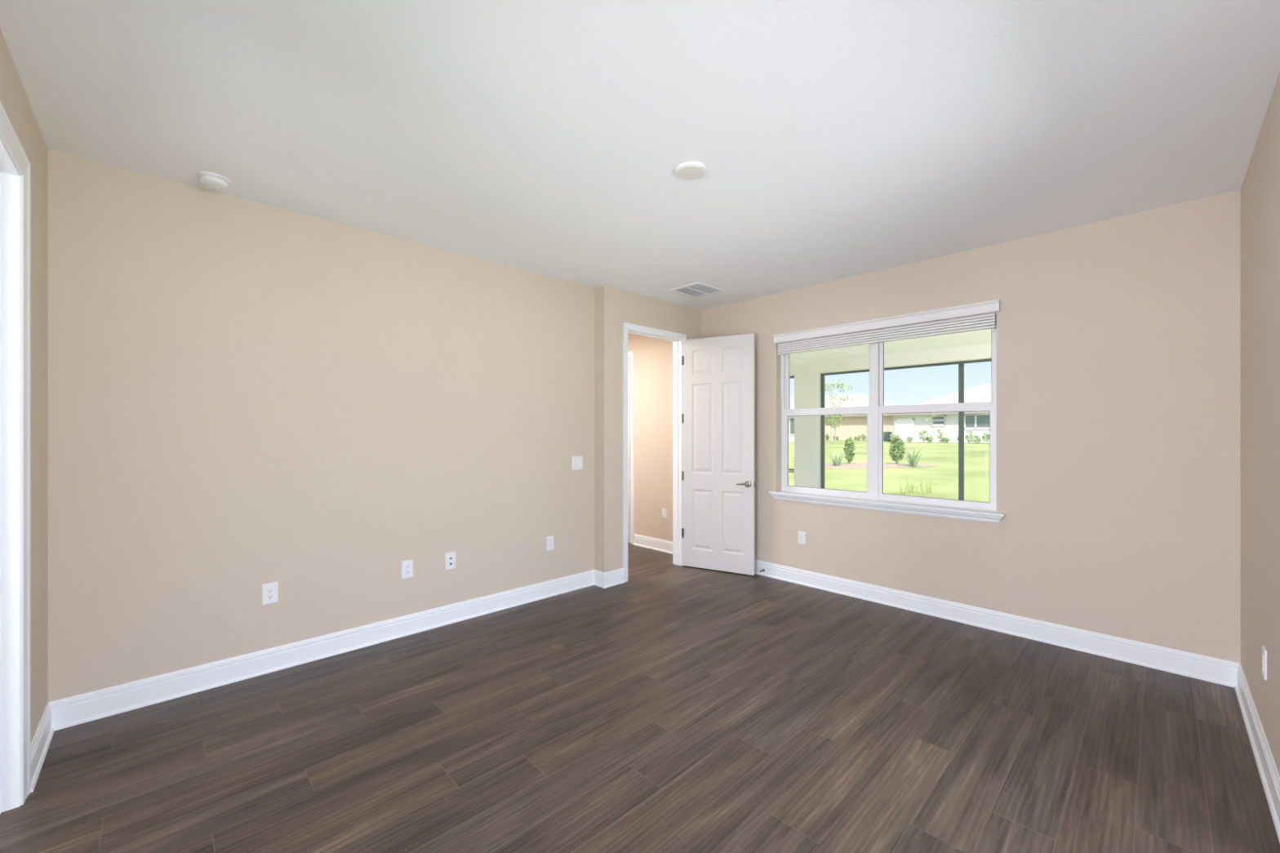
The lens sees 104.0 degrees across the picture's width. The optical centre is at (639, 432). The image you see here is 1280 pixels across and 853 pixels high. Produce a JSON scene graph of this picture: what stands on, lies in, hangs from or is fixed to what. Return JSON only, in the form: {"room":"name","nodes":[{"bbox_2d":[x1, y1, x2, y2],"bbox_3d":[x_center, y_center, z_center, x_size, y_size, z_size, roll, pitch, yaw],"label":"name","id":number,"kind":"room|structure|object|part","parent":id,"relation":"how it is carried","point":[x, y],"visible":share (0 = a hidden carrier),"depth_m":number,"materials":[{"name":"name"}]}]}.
{"room":"empty bedroom","nodes":[
{"label":"empty bedroom","id":0,"kind":"room"},
{"bbox_2d":[0,28,48,743],"bbox_3d":[-1.530,0.038,0.918,0.150,2.840,4.080,0,0,-44],"label":"wall","id":1,"kind":"structure","parent":0,"point":[14,100],"depth_m":2.23,"materials":[{"name":"beige paint"}]},
{"bbox_2d":[0,101,30,813],"bbox_3d":[-2.187,0.186,1.600,0.184,2.543,0.994,0,0,-44],"label":"door frame","id":2,"kind":"structure","parent":1,"relation":"attached to","point":[15,165],"depth_m":1.94,"materials":[{"name":"white paint"}]},
{"bbox_3d":[-2.181,0.230,1.605,0.045,2.456,0.820,0,0,-44],"label":"door stop molding","id":3,"kind":"part","parent":2,"relation":"part of","materials":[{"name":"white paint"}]},
{"bbox_2d":[30,702,54,792],"bbox_3d":[-2.675,1.388,2.234,0.024,0.140,0.596,0,0,-44],"label":"baseboard","id":4,"kind":"structure","parent":1,"relation":"attached to","point":[41,741],"depth_m":2.21,"materials":[{"name":"white paint"}]},
{"bbox_2d":[48,149,594,702],"bbox_3d":[-1.759,0.038,3.611,3.554,2.840,0.120,0,0,-44],"label":"wall","id":5,"kind":"structure","parent":0,"point":[244,395],"depth_m":3.07,"materials":[{"name":"beige paint"}]},
{"bbox_2d":[262,582,278,604],"bbox_3d":[-2.253,0.983,3.046,0.080,0.126,0.010,0,0,-44],"label":"outlet","id":6,"kind":"object","parent":5,"relation":"attached to","point":[270,590],"visible":1,"depth_m":3.04,"materials":[{"name":"white plastic"}]},
{"bbox_2d":[266,593,273,599],"bbox_3d":[-2.251,1.002,3.043,0.031,0.029,0.002,0,0,-44],"label":"receptacle","id":7,"kind":"object","parent":6,"relation":"attached to","point":[269,596],"depth_m":3.04,"materials":[{"name":"grey plastic"}]},
{"bbox_2d":[266,587,273,593],"bbox_3d":[-2.251,0.965,3.043,0.031,0.029,0.002,0,0,-44],"label":"receptacle","id":8,"kind":"object","parent":6,"relation":"attached to","point":[269,590],"depth_m":3.04,"materials":[{"name":"grey plastic"}]},
{"bbox_2d":[48,569,594,730],"bbox_3d":[-1.655,1.388,3.611,3.404,0.140,0.024,0,0,-44],"label":"baseboard","id":9,"kind":"structure","parent":5,"relation":"attached to","point":[74,710],"depth_m":3.07,"materials":[{"name":"white paint"}]},
{"bbox_2d":[401,559,413,578],"bbox_3d":[-1.674,0.987,3.603,0.080,0.126,0.010,0,0,-44],"label":"outlet","id":10,"kind":"object","parent":5,"relation":"attached to","point":[406,566],"visible":1,"depth_m":3.60,"materials":[{"name":"white plastic"}]},
{"bbox_3d":[-1.673,0.987,3.601,0.035,0.068,0.002,0,0,-44],"label":"receptacle frame","id":11,"kind":"part","parent":10,"relation":"part of","materials":[{"name":"white plastic"}]},
{"bbox_2d":[444,551,455,569],"bbox_3d":[-1.444,0.984,3.819,0.080,0.126,0.018,0,0,-44],"label":"outlet","id":12,"kind":"object","parent":5,"relation":"attached to","point":[450,557],"visible":1,"depth_m":3.81,"materials":[{"name":"white plastic"}]},
{"bbox_2d":[546,535,553,551],"bbox_3d":[-0.797,0.988,4.446,0.074,0.122,0.010,0,0,-44],"label":"outlet","id":13,"kind":"object","parent":5,"relation":"attached to","point":[549,540],"visible":1,"depth_m":4.44,"materials":[{"name":"white plastic"}]},
{"bbox_2d":[572,456,582,470],"bbox_3d":[-0.581,0.288,4.652,0.120,0.124,0.013,0,0,-44],"label":"light switch","id":14,"kind":"object","parent":5,"relation":"attached to","point":[577,461],"visible":1,"depth_m":4.65,"materials":[{"name":"white plastic"}]},
{"bbox_2d":[0,0,1279,310],"bbox_3d":[-1.254,-1.452,2.888,7.095,0.140,6.938,0,0,-44],"label":"ceiling","id":15,"kind":"structure","parent":0,"point":[834,140],"depth_m":2.19,"materials":[{"name":"white paint"}]},
{"bbox_2d":[195,171,231,190],"bbox_3d":[-2.321,-1.359,2.724,0.144,0.046,0.144,0,0,-44],"label":"smoke detector","id":16,"kind":"object","parent":15,"relation":"attached to","point":[209,180],"visible":1,"depth_m":2.69,"materials":[{"name":"white plastic"}]},
{"bbox_2d":[675,161,706,179],"bbox_3d":[0.267,-1.372,2.634,0.162,0.020,0.162,0,0,-44],"label":"cover plate","id":17,"kind":"object","parent":15,"relation":"attached to","point":[689,170],"visible":1,"depth_m":2.61,"materials":[{"name":"white plastic"}]},
{"bbox_2d":[668,281,724,298],"bbox_3d":[0.555,-1.378,4.876,0.410,0.008,0.370,0,0,-44],"label":"ceiling vent","id":18,"kind":"object","parent":15,"relation":"in","point":[696,290],"visible":1,"depth_m":4.87,"materials":[{"name":"white plastic"}]},
{"bbox_2d":[0,542,1279,852],"bbox_3d":[-1.236,1.458,2.869,6.795,0.001,6.750,0,0,-44],"label":"floor","id":19,"kind":"structure","parent":0,"point":[670,708],"depth_m":2.31,"materials":[{"name":"brown wood"}]},
{"bbox_2d":[594,284,701,572],"bbox_3d":[0.089,0.038,5.286,1.433,2.840,0.267,0,0,-44],"label":"wall","id":20,"kind":"structure","parent":0,"point":[613,306],"depth_m":4.78,"materials":[{"name":"beige paint"}]},
{"bbox_2d":[594,569,604,588],"bbox_3d":[-0.386,1.388,4.729,0.024,0.140,0.171,0,0,-44],"label":"baseboard","id":21,"kind":"structure","parent":20,"relation":"attached to","point":[598,575],"depth_m":4.73,"materials":[{"name":"white paint"}]},
{"bbox_2d":[604,568,624,588],"bbox_3d":[-0.249,1.388,4.759,0.262,0.140,0.024,0,0,-44],"label":"baseboard","id":22,"kind":"structure","parent":20,"relation":"attached to","point":[615,577],"depth_m":4.76,"materials":[{"name":"white paint"}]},
{"bbox_2d":[622,322,686,582],"bbox_3d":[0.124,0.197,5.218,0.914,2.523,0.154,0,0,-44],"label":"door frame","id":23,"kind":"structure","parent":20,"relation":"attached to","point":[677,339],"depth_m":5.45,"materials":[{"name":"white paint"}]},
{"bbox_2d":[681,333,755,575],"bbox_3d":[0.825,0.225,5.266,0.800,2.443,0.146,0,0,32],"label":"door","id":24,"kind":"structure","parent":20,"relation":"in","point":[718,414],"depth_m":5.23,"materials":[{"name":"white paint"}]},
{"bbox_3d":[1.050,0.528,5.070,0.142,0.066,0.053,0,0,29],"label":"handle","id":25,"kind":"part","parent":24,"relation":"part of","materials":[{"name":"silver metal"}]},
{"bbox_2d":[627,190,1240,662],"bbox_3d":[1.231,0.038,5.277,0.200,2.840,6.938,0,0,-44],"label":"wall","id":26,"kind":"structure","parent":0,"point":[1118,339],"depth_m":3.38,"materials":[{"name":"beige paint"}]},
{"bbox_2d":[627,357,630,542],"bbox_3d":[-0.394,0.235,6.835,0.042,2.425,0.790,0,0,-44],"label":"door","id":27,"kind":"structure","parent":26,"relation":"in","point":[628,358],"depth_m":6.55,"materials":[{"name":"white paint"}]},
{"bbox_2d":[627,351,634,544],"bbox_3d":[-0.388,0.205,6.841,0.068,2.507,0.933,0,0,-44],"label":"door frame","id":28,"kind":"structure","parent":26,"relation":"attached to","point":[630,354],"depth_m":6.50,"materials":[{"name":"white paint"}]},
{"bbox_2d":[633,533,672,554],"bbox_3d":[0.264,1.388,6.122,0.024,0.140,0.990,0,0,-44],"label":"baseboard","id":29,"kind":"structure","parent":26,"relation":"attached to","point":[655,544],"depth_m":6.22,"materials":[{"name":"white paint"}]},
{"bbox_2d":[662,508,666,518],"bbox_3d":[0.294,0.993,6.100,0.010,0.118,0.074,0,0,-44],"label":"outlet","id":30,"kind":"object","parent":26,"relation":"attached to","point":[664,510],"visible":1,"depth_m":6.09,"materials":[{"name":"white plastic"}]},
{"bbox_2d":[798,531,805,544],"bbox_3d":[1.551,1.015,4.793,0.010,0.120,0.078,0,0,-44],"label":"outlet","id":31,"kind":"object","parent":26,"relation":"attached to","point":[802,535],"visible":1,"depth_m":4.79,"materials":[{"name":"white plastic"}]},
{"bbox_2d":[768,312,1004,523],"bbox_3d":[2.040,-0.146,4.386,0.239,1.632,1.933,0,0,-44],"label":"window","id":32,"kind":"structure","parent":26,"relation":"in","point":[874,499],"depth_m":4.39,"materials":[{"name":"white plastic"}]},
{"bbox_3d":[1.767,0.172,4.758,0.028,0.804,0.850,0,0,-44],"label":"sash","id":33,"kind":"part","parent":32,"relation":"part of","materials":[{"name":"white plastic"}]},
{"bbox_3d":[1.791,-0.554,4.780,0.026,0.745,0.850,0,0,-44],"label":"sash","id":34,"kind":"part","parent":32,"relation":"part of","materials":[{"name":"clear glass"}]},
{"bbox_2d":[773,299,999,355],"bbox_3d":[2.002,-0.651,4.335,0.118,0.619,1.853,0,0,-44],"label":"window blind","id":35,"kind":"object","parent":32,"relation":"attached to","point":[985,322],"visible":1,"depth_m":4.17,"materials":[{"name":"white plastic"}]},
{"bbox_3d":[2.018,-0.783,4.365,0.054,0.015,1.805,0,0,-44],"label":"rail","id":36,"kind":"part","parent":35,"relation":"part of","materials":[{"name":"white plastic"}]},
{"bbox_3d":[2.011,0.633,4.358,0.159,0.074,1.933,0,0,-44],"label":"sill","id":37,"kind":"part","parent":32,"relation":"part of","materials":[{"name":"white paint"}]},
{"bbox_3d":[2.401,0.172,4.098,0.028,0.804,0.850,0,0,-44],"label":"sash","id":38,"kind":"part","parent":32,"relation":"part of","materials":[{"name":"white plastic"}]},
{"bbox_3d":[2.424,-0.554,4.121,0.026,0.745,0.850,0,0,-44],"label":"sash","id":39,"kind":"part","parent":32,"relation":"part of","materials":[{"name":"clear glass"}]},
{"bbox_2d":[755,559,1239,687],"bbox_3d":[2.053,1.388,4.261,0.024,0.140,3.933,0,0,-44],"label":"baseboard","id":40,"kind":"structure","parent":26,"relation":"attached to","point":[1215,670],"depth_m":3.53,"materials":[{"name":"white paint"}]},
{"bbox_2d":[1240,71,1279,775],"bbox_3d":[1.696,0.038,1.051,4.987,2.840,0.200,0,0,-44],"label":"wall","id":41,"kind":"structure","parent":0,"point":[1260,187],"depth_m":2.28,"materials":[{"name":"beige paint"}]},
{"bbox_2d":[1234,662,1279,843],"bbox_3d":[2.805,1.388,2.273,1.695,0.140,0.024,0,0,-44],"label":"baseboard","id":42,"kind":"structure","parent":41,"relation":"attached to","point":[1267,768],"depth_m":2.18,"materials":[{"name":"white paint"}]},
{"bbox_2d":[1262,645,1266,680],"bbox_3d":[2.715,1.003,2.176,0.078,0.126,0.010,0,0,-44],"label":"outlet","id":43,"kind":"object","parent":41,"relation":"attached to","point":[1264,650],"visible":1,"depth_m":2.16,"materials":[{"name":"white plastic"}]},
{"label":"outside","id":44,"kind":"structure","parent":0,"visible":0},
{"bbox_2d":[788,440,989,502],"bbox_3d":[32.437,1.308,31.190,230.000,0.760,240.000,0,0,-44],"label":"lawn","id":45,"kind":"structure","parent":44,"point":[945,455],"depth_m":18.64,"materials":[{"name":"green plant"}]},
{"bbox_2d":[788,400,794,442],"bbox_3d":[9.329,-1.487,53.780,9.000,6.290,16.400,0,0,-44],"label":"house","id":46,"kind":"structure","parent":45,"relation":"on","point":[791,419],"depth_m":48.06,"materials":[{"name":"white paint"}]},
{"bbox_3d":[14.293,-0.592,47.752,2.600,1.500,0.030,0,0,-44],"label":"pane","id":47,"kind":"part","parent":46,"relation":"part of","materials":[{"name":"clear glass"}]},
{"bbox_2d":[824,433,830,440],"bbox_3d":[20.220,0.561,54.001,0.523,0.802,0.589,0,0,-44],"label":"shrub","id":48,"kind":"object","parent":45,"relation":"on","point":[827,435],"visible":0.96,"depth_m":53.92,"materials":[{"name":"green plant"}]},
{"bbox_2d":[824,414,843,443],"bbox_3d":[17.072,-0.426,43.996,1.661,3.016,1.526,0,0,-44],"label":"tree","id":49,"kind":"object","parent":45,"relation":"on","point":[834,415],"visible":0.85,"depth_m":43.97,"materials":[{"name":"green plant"}]},
{"bbox_3d":[17.072,-1.121,43.996,1.661,1.624,1.526,0,0,-44],"label":"crown","id":50,"kind":"part","parent":49,"relation":"part of","materials":[{"name":"green plant"}]},
{"bbox_2d":[824,380,852,441],"bbox_3d":[19.158,-2.033,49.039,3.314,6.138,1.875,0,0,-10],"label":"tree","id":51,"kind":"object","parent":45,"relation":"on","point":[828,384],"visible":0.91,"depth_m":48.96,"materials":[{"name":"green plant"}]},
{"bbox_3d":[19.158,-3.658,49.039,3.314,2.889,1.875,0,0,-10],"label":"crown","id":52,"kind":"part","parent":51,"relation":"part of","materials":[{"name":"green plant"}]},
{"bbox_2d":[790,393,897,439],"bbox_3d":[23.760,-1.554,64.742,13.000,6.325,22.600,0,0,-44],"label":"house","id":53,"kind":"structure","parent":45,"relation":"on","point":[852,425],"depth_m":56.88,"materials":[{"name":"beige paint"}]},
{"bbox_2d":[824,440,866,440],"bbox_3d":[18.372,0.973,59.561,1.850,0.170,21.600,0,0,-44],"label":"mulch bed","id":54,"kind":"object","parent":45,"relation":"on","point":[824,440],"visible":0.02,"depth_m":54.28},
{"bbox_2d":[853,435,861,440],"bbox_3d":[22.662,0.625,52.010,0.707,0.681,0.776,0,0,-25],"label":"shrub","id":55,"kind":"object","parent":45,"relation":"on","point":[859,437],"visible":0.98,"depth_m":51.94,"materials":[{"name":"green plant"}]},
{"bbox_2d":[861,434,866,440],"bbox_3d":[23.207,0.581,51.782,0.604,0.764,0.619,0,0,-44],"label":"shrub","id":56,"kind":"object","parent":45,"relation":"on","point":[864,436],"visible":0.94,"depth_m":51.77,"materials":[{"name":"green plant"}]},
{"bbox_2d":[824,462,937,468],"bbox_3d":[9.728,1.444,21.505,5.732,0.177,2.818,0,0,-8],"label":"mulch bed","id":57,"kind":"object","parent":45,"relation":"on","point":[828,465],"visible":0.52,"depth_m":20.84,"materials":[{"name":"beige soil"}]},
{"bbox_2d":[827,449,846,466],"bbox_3d":[8.339,1.090,21.014,1.151,0.783,1.104,0,0,-44],"label":"ornamental grass","id":58,"kind":"object","parent":57,"relation":"on","point":[837,461],"depth_m":20.99,"materials":[{"name":"green plant"}]},
{"bbox_2d":[843,436,855,463],"bbox_3d":[9.218,0.835,21.990,0.473,1.262,0.509,0,0,-44],"label":"shrub","id":59,"kind":"object","parent":57,"relation":"on","point":[849,451],"visible":0.98,"depth_m":21.93,"materials":[{"name":"green plant"}]},
{"bbox_2d":[888,435,905,463],"bbox_3d":[11.106,0.780,21.597,0.672,1.327,0.664,0,0,-44],"label":"shrub","id":60,"kind":"object","parent":57,"relation":"on","point":[900,444],"visible":0.96,"depth_m":21.51,"materials":[{"name":"green plant"}]},
{"bbox_2d":[899,448,928,466],"bbox_3d":[11.150,1.004,20.462,1.490,0.886,1.352,0,0,-44],"label":"ornamental grass","id":61,"kind":"object","parent":57,"relation":"on","point":[913,459],"depth_m":20.34,"materials":[{"name":"green plant"}]},
{"bbox_2d":[883,431,892,441],"bbox_3d":[24.886,0.478,50.500,0.900,1.060,0.800,0,0,-44],"label":"air conditioner","id":62,"kind":"object","parent":45,"relation":"on","point":[886,434],"visible":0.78,"depth_m":50.09,"materials":[{"name":"grey metal"}]},
{"bbox_2d":[893,481,916,494],"bbox_3d":[6.676,1.367,12.623,0.565,0.437,0.412,0,0,36],"label":"ornamental grass","id":63,"kind":"object","parent":45,"relation":"on","point":[904,491],"depth_m":12.60,"materials":[{"name":"plant"}]},
{"bbox_2d":[903,476,921,493],"bbox_3d":[7.105,1.362,12.899,0.517,0.437,0.459,0,0,30],"label":"ornamental grass","id":64,"kind":"object","parent":45,"relation":"on","point":[910,486],"depth_m":12.90,"materials":[{"name":"plant"}]},
{"bbox_2d":[916,480,931,494],"bbox_3d":[7.172,1.369,12.558,0.523,0.425,0.477,0,0,-14],"label":"ornamental grass","id":65,"kind":"object","parent":45,"relation":"on","point":[922,492],"depth_m":12.53,"materials":[{"name":"plant"}]},
{"bbox_2d":[925,435,933,443],"bbox_3d":[24.453,0.628,42.311,0.629,0.692,0.585,0,0,-44],"label":"shrub","id":66,"kind":"object","parent":45,"relation":"on","point":[927,438],"visible":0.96,"depth_m":42.25,"materials":[{"name":"green plant"}]},
{"bbox_2d":[923,476,939,493],"bbox_3d":[7.470,1.360,12.870,0.533,0.434,0.451,0,0,-12],"label":"ornamental grass","id":67,"kind":"object","parent":45,"relation":"on","point":[931,484],"depth_m":12.84,"materials":[{"name":"plant"}]},
{"bbox_2d":[884,441,989,444],"bbox_3d":[28.602,0.988,40.265,1.850,0.180,16.400,0,0,-44],"label":"mulch bed","id":68,"kind":"object","parent":45,"relation":"on","point":[884,442],"visible":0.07,"depth_m":42.29,"materials":[{"name":"beige soil"}]},
{"bbox_2d":[906,436,913,442],"bbox_3d":[23.998,0.670,44.523,0.614,0.596,0.590,0,0,36],"label":"shrub","id":69,"kind":"object","parent":68,"relation":"on","point":[908,439],"visible":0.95,"depth_m":44.48,"materials":[{"name":"green plant"}]},
{"bbox_2d":[918,429,928,442],"bbox_3d":[24.818,0.329,43.788,0.730,1.273,0.778,0,0,1],"label":"shrub","id":70,"kind":"object","parent":68,"relation":"on","point":[922,431],"visible":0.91,"depth_m":43.79,"materials":[{"name":"green plant"}]},
{"bbox_2d":[923,413,936,442],"bbox_3d":[25.352,-0.306,43.589,1.110,2.674,0.716,0,0,-3],"label":"tree","id":71,"kind":"object","parent":68,"relation":"on","point":[933,413],"visible":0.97,"depth_m":43.62,"materials":[{"name":"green plant"}]},
{"bbox_2d":[936,429,944,442],"bbox_3d":[25.815,0.345,43.006,0.686,1.239,0.688,0,0,-44],"label":"shrub","id":72,"kind":"object","parent":68,"relation":"on","point":[939,431],"visible":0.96,"depth_m":42.96,"materials":[{"name":"green plant"}]},
{"bbox_2d":[964,431,973,443],"bbox_3d":[27.242,0.430,41.314,0.641,1.072,0.691,0,0,-44],"label":"shrub","id":73,"kind":"object","parent":68,"relation":"on","point":[971,434],"visible":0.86,"depth_m":41.28,"materials":[{"name":"green plant"}]},
{"bbox_2d":[981,431,989,443],"bbox_3d":[28.122,0.471,40.500,0.689,0.989,0.676,0,0,1],"label":"shrub","id":74,"kind":"object","parent":68,"relation":"on","point":[985,434],"visible":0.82,"depth_m":40.54,"materials":[{"name":"green plant"}]},
{"bbox_2d":[885,383,991,443],"bbox_3d":[33.973,-1.472,45.464,13.000,6.060,17.450,0,0,-44],"label":"house","id":75,"kind":"structure","parent":45,"relation":"on","point":[905,424],"depth_m":44.77,"materials":[{"name":"white paint"}]},
{"bbox_3d":[26.539,-1.042,44.524,0.040,0.700,1.000,0,0,-44],"label":"pane","id":76,"kind":"part","parent":75,"relation":"part of","materials":[{"name":"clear glass"}]},
{"bbox_3d":[28.895,-0.917,42.073,0.040,1.050,2.600,0,0,-44],"label":"pane","id":77,"kind":"part","parent":75,"relation":"part of","materials":[{"name":"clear glass"}]},
{"bbox_2d":[940,437,950,443],"bbox_3d":[25.350,0.699,41.520,0.808,0.555,0.753,0,0,-44],"label":"shrub","id":78,"kind":"object","parent":45,"relation":"on","point":[944,439],"visible":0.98,"depth_m":41.38,"materials":[{"name":"green plant"}]},
{"bbox_2d":[970,435,982,444],"bbox_3d":[26.823,0.606,39.903,0.781,0.739,0.783,0,0,-44],"label":"shrub","id":79,"kind":"object","parent":45,"relation":"on","point":[976,436],"visible":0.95,"depth_m":39.86,"materials":[{"name":"green plant"}]},
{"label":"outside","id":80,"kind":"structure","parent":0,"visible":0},
{"bbox_3d":[2.687,1.618,6.537,3.645,0.120,8.100,0,0,-44],"label":"floor","id":81,"kind":"structure","parent":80,"visible":0},
{"bbox_2d":[794,373,821,488],"bbox_3d":[2.912,0.277,8.687,0.160,2.562,0.417,0,0,-44],"label":"porch column","id":82,"kind":"structure","parent":81,"relation":"on","point":[807,387],"depth_m":8.60,"materials":[{"name":"white paint"}]},
{"bbox_2d":[790,343,991,376],"bbox_3d":[3.899,-1.093,7.703,0.220,0.178,8.100,0,0,-44],"label":"beam","id":83,"kind":"structure","parent":82,"relation":"on","point":[984,351],"depth_m":7.47,"materials":[{"name":"white paint"}]},
{"bbox_2d":[790,328,991,364],"bbox_3d":[2.705,-1.352,6.554,3.695,0.340,8.100,0,0,-44],"label":"ceiling","id":84,"kind":"structure","parent":83,"relation":"on","point":[980,337],"depth_m":6.97,"materials":[{"name":"white paint"}]},
{"bbox_2d":[788,358,991,500],"bbox_3d":[3.941,0.277,7.743,0.045,2.562,8.100,0,0,-44],"label":"screen frame","id":85,"kind":"object","parent":81,"relation":"on","point":[961,364],"visible":0.17,"depth_m":7.10,"materials":[{"name":"brown metal"}]},
{"bbox_3d":[3.138,0.294,8.579,0.045,2.528,0.048,0,0,-44],"label":"post","id":86,"kind":"part","parent":85,"relation":"part of","materials":[{"name":"grey metal"}]},
{"bbox_3d":[4.561,0.294,7.098,0.045,2.528,0.060,0,0,-44],"label":"post","id":87,"kind":"part","parent":85,"relation":"part of","materials":[{"name":"grey metal"}]}
]}

